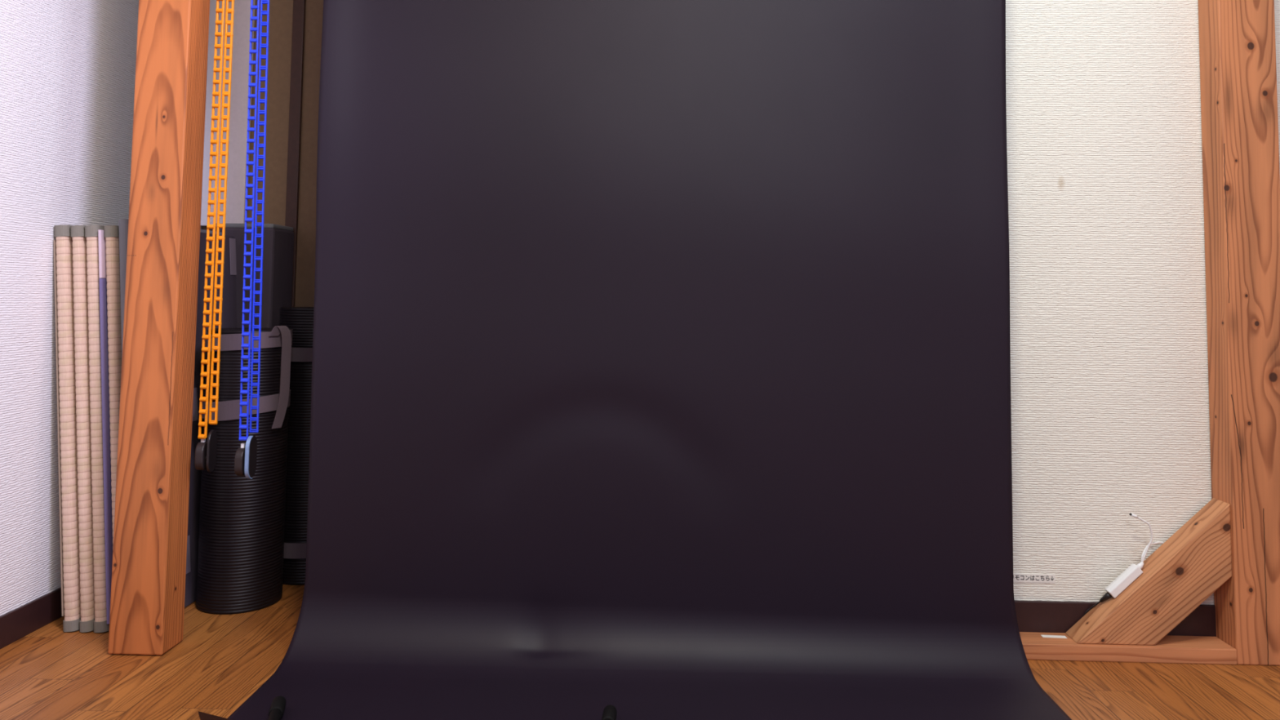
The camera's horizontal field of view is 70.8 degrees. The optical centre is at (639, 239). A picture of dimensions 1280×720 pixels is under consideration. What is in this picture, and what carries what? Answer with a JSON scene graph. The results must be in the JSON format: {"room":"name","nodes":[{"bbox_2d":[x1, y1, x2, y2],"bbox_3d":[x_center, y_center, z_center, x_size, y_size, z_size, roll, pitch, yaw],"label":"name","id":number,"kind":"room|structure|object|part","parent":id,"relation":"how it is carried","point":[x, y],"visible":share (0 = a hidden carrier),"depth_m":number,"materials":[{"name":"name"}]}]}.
{"room":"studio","nodes":[
{"label":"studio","id":0,"kind":"room"},
{"bbox_2d":[0,0,202,616],"bbox_3d":[-1.319,-0.457,0.542,0.080,2.450,4.140,1,-4,2],"label":"wall","id":1,"kind":"structure","parent":0,"point":[68,67],"depth_m":1.87,"materials":[{"name":"paint"}]},
{"bbox_2d":[0,586,62,648],"bbox_3d":[-1.289,0.682,0.429,0.008,0.062,4.060,1,-4,2],"label":"baseboard","id":2,"kind":"structure","parent":1,"relation":"attached to","point":[15,624],"depth_m":1.83,"materials":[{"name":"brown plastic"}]},
{"bbox_2d":[202,0,323,306],"bbox_3d":[-0.674,-0.324,2.548,1.080,2.450,0.080,1,-4,2],"label":"wall","id":3,"kind":"structure","parent":0,"point":[281,11],"depth_m":2.52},
{"bbox_2d":[284,0,306,306],"bbox_3d":[-0.961,-0.386,2.515,0.032,2.338,0.012,1,-4,2],"label":"trim","id":4,"kind":"structure","parent":3,"relation":"attached to","point":[299,6],"depth_m":2.51,"materials":[{"name":"brown wood"}]},
{"bbox_2d":[0,583,1279,719],"bbox_3d":[0.455,0.755,0.369,3.500,0.050,4.060,1,-4,2],"label":"floor","id":5,"kind":"structure","parent":0,"point":[50,673],"depth_m":1.65,"materials":[{"name":"brown wood"}]},
{"bbox_2d":[53,224,80,631],"bbox_3d":[-1.188,0.398,2.074,0.095,0.835,0.416,1,-4,2],"label":"mat","id":6,"kind":"object","parent":5,"relation":"on","point":[63,245],"visible":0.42,"depth_m":1.87,"materials":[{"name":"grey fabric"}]},
{"bbox_2d":[70,225,94,632],"bbox_3d":[-1.155,0.398,2.071,0.091,0.835,0.411,1,-4,2],"label":"mat","id":7,"kind":"object","parent":5,"relation":"on","point":[80,295],"visible":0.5,"depth_m":1.87,"materials":[{"name":"grey fabric"}]},
{"bbox_2d":[84,225,109,632],"bbox_3d":[-1.124,0.398,2.070,0.093,0.835,0.411,1,-4,2],"label":"mat","id":8,"kind":"object","parent":5,"relation":"on","point":[100,625],"visible":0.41,"depth_m":1.87,"materials":[{"name":"grey fabric"}]},
{"bbox_2d":[97,225,121,623],"bbox_3d":[-1.088,0.399,2.067,0.094,0.835,0.413,1,-4,2],"label":"mat","id":9,"kind":"object","parent":5,"relation":"on","point":[108,238],"visible":0.28,"depth_m":1.88,"materials":[{"name":"grey fabric"}]},
{"bbox_2d":[107,0,209,655],"bbox_3d":[-0.954,-0.398,1.841,0.107,2.398,0.078,1,-4,2],"label":"wooden post","id":10,"kind":"object","parent":5,"relation":"on","point":[150,531],"visible":1,"depth_m":1.77,"materials":[{"name":"brown wood"}]},
{"bbox_2d":[197,0,235,439],"bbox_3d":[-0.858,-0.470,1.862,0.035,1.741,0.015,3,-4,-32],"label":"chain","id":11,"kind":"object","parent":10,"relation":"hanging from","point":[218,11],"visible":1,"depth_m":1.83,"materials":[{"name":"orange plastic"}]},
{"bbox_2d":[195,430,217,472],"bbox_3d":[-0.873,0.425,1.812,0.028,0.084,0.044,1,-4,-6],"label":"weight","id":12,"kind":"object","parent":11,"relation":"hanging from","point":[205,451],"visible":1,"depth_m":1.80,"materials":[{"name":"brown rubber"}]},
{"bbox_2d":[239,0,269,440],"bbox_3d":[-0.785,-0.471,1.859,0.056,1.748,0.018,1,-4,2],"label":"chain","id":13,"kind":"object","parent":10,"relation":"hanging from","point":[262,2],"visible":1,"depth_m":1.83,"materials":[{"name":"blue plastic"}]},
{"bbox_2d":[234,435,257,478],"bbox_3d":[-0.791,0.436,1.808,0.028,0.086,0.045,1,-4,-1],"label":"weight","id":14,"kind":"object","parent":13,"relation":"hanging from","point":[246,456],"visible":1,"depth_m":1.79,"materials":[{"name":"brown rubber"}]},
{"bbox_2d":[118,218,222,357],"bbox_3d":[-1.056,0.393,2.071,0.088,0.849,0.410,1,-4,2],"label":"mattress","id":15,"kind":"object","parent":5,"relation":"on","point":[122,224],"visible":0.09,"depth_m":1.89,"materials":[{"name":"grey fabric"}]},
{"bbox_2d":[184,231,236,607],"bbox_3d":[-1.035,0.398,2.088,0.072,0.840,0.430,1,-4,2],"label":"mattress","id":16,"kind":"object","parent":5,"relation":"on","point":[228,317],"visible":0.16,"depth_m":2.12,"materials":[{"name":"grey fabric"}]},
{"bbox_2d":[198,711,231,719],"bbox_3d":[-0.694,0.783,1.466,0.104,0.001,0.041,-2,-4,33],"label":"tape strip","id":17,"kind":"object","parent":5,"relation":"on","point":[203,716],"visible":1,"depth_m":1.48,"materials":[{"name":"brown"}]},
{"bbox_2d":[195,325,293,614],"bbox_3d":[-0.902,0.507,2.056,0.202,0.622,0.191,-2,-5,40],"label":"roll","id":18,"kind":"object","parent":5,"relation":"on","point":[242,524],"visible":0.85,"depth_m":1.99,"materials":[{"name":"black plastic"}]},
{"bbox_2d":[211,222,293,328],"bbox_3d":[-1.042,0.399,2.394,0.168,0.878,0.136,1,-4,2],"label":"foam block","id":19,"kind":"object","parent":5,"relation":"on","point":[278,240],"visible":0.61,"depth_m":2.35,"materials":[{"name":"black plastic"}]},
{"bbox_2d":[200,0,255,226],"bbox_3d":[-1.145,-0.687,2.530,0.122,1.300,0.021,1,-4,2],"label":"wall","id":20,"kind":"structure","parent":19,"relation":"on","point":[237,138],"depth_m":2.50,"materials":[{"name":"white paint"}]},
{"bbox_3d":[-1.037,-0.033,2.421,0.162,0.012,0.130,1,-4,2],"label":"panel","id":21,"kind":"part","parent":19,"relation":"part of","materials":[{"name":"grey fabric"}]},
{"bbox_2d":[279,306,314,584],"bbox_3d":[-0.825,0.501,2.263,0.192,0.661,0.192,3,-4,-34],"label":"roll","id":22,"kind":"object","parent":5,"relation":"on","point":[300,319],"visible":0.22,"depth_m":2.18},
{"bbox_2d":[227,0,1071,719],"bbox_3d":[0.237,-0.291,1.520,1.860,2.176,0.742,1,-4,2],"label":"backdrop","id":23,"kind":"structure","parent":5,"relation":"on","point":[660,363],"depth_m":1.77,"materials":[{"name":"black paper"}]},
{"bbox_2d":[267,695,286,719],"bbox_3d":[-0.568,0.769,1.371,0.023,0.023,0.310,2,-4,-15],"label":"rod","id":24,"kind":"object","parent":23,"relation":"on","point":[277,706],"visible":1,"depth_m":1.47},
{"bbox_2d":[601,704,617,719],"bbox_3d":[-0.055,0.774,1.355,0.025,0.023,0.296,1,-4,2],"label":"rod","id":25,"kind":"object","parent":23,"relation":"on","point":[610,712],"visible":1,"depth_m":1.47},
{"bbox_2d":[1019,631,1236,664],"bbox_3d":[0.479,0.805,1.802,1.360,0.030,0.068,1,-4,2],"label":"wooden beam","id":26,"kind":"structure","parent":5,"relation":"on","point":[1209,650],"depth_m":1.75,"materials":[{"name":"brown wood"}]},
{"bbox_2d":[1040,635,1066,638],"bbox_3d":[0.828,0.793,1.801,0.047,0.001,0.012,0,-4,5],"label":"paper slip","id":27,"kind":"object","parent":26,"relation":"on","point":[1042,636],"visible":1,"depth_m":1.80,"materials":[{"name":"white paper"}]},
{"bbox_2d":[1065,497,1231,644],"bbox_3d":[1.010,0.658,1.797,0.301,0.275,0.057,1,-4,2],"label":"brace","id":28,"kind":"object","parent":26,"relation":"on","point":[1195,561],"visible":0.98,"depth_m":1.77,"materials":[{"name":"brown wood"}]},
{"bbox_2d":[1083,512,1164,616],"bbox_3d":[0.987,0.660,1.812,0.177,0.224,0.039,1,-4,1],"label":"adapter","id":29,"kind":"object","parent":28,"relation":"on","point":[1133,571],"visible":0.91,"depth_m":1.80,"materials":[{"name":"white plastic"}]},
{"bbox_2d":[1198,0,1279,665],"bbox_3d":[1.229,-0.371,1.855,0.112,2.400,0.072,1,-4,2],"label":"wooden post","id":30,"kind":"object","parent":5,"relation":"on","point":[1241,169],"visible":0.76,"depth_m":1.80,"materials":[{"name":"brown wood"}]},
{"bbox_2d":[1005,0,1279,604],"bbox_3d":[1.017,-0.343,1.939,2.500,2.450,0.080,1,-4,2],"label":"wall","id":31,"kind":"structure","parent":0,"point":[1110,416],"depth_m":1.87,"materials":[{"name":"paint"}]},
{"bbox_2d":[1013,573,1054,582],"bbox_3d":[0.792,0.691,1.840,0.109,0.017,0.002,1,-4,2],"label":"wall label","id":32,"kind":"object","parent":31,"relation":"attached to","point":[1032,578],"visible":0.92,"depth_m":1.84,"materials":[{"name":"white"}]},
{"bbox_2d":[1014,600,1216,636],"bbox_3d":[1.003,0.782,1.824,2.500,0.090,0.008,1,-4,2],"label":"baseboard","id":33,"kind":"structure","parent":31,"relation":"attached to","point":[1037,616],"depth_m":1.83,"materials":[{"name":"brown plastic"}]}
]}

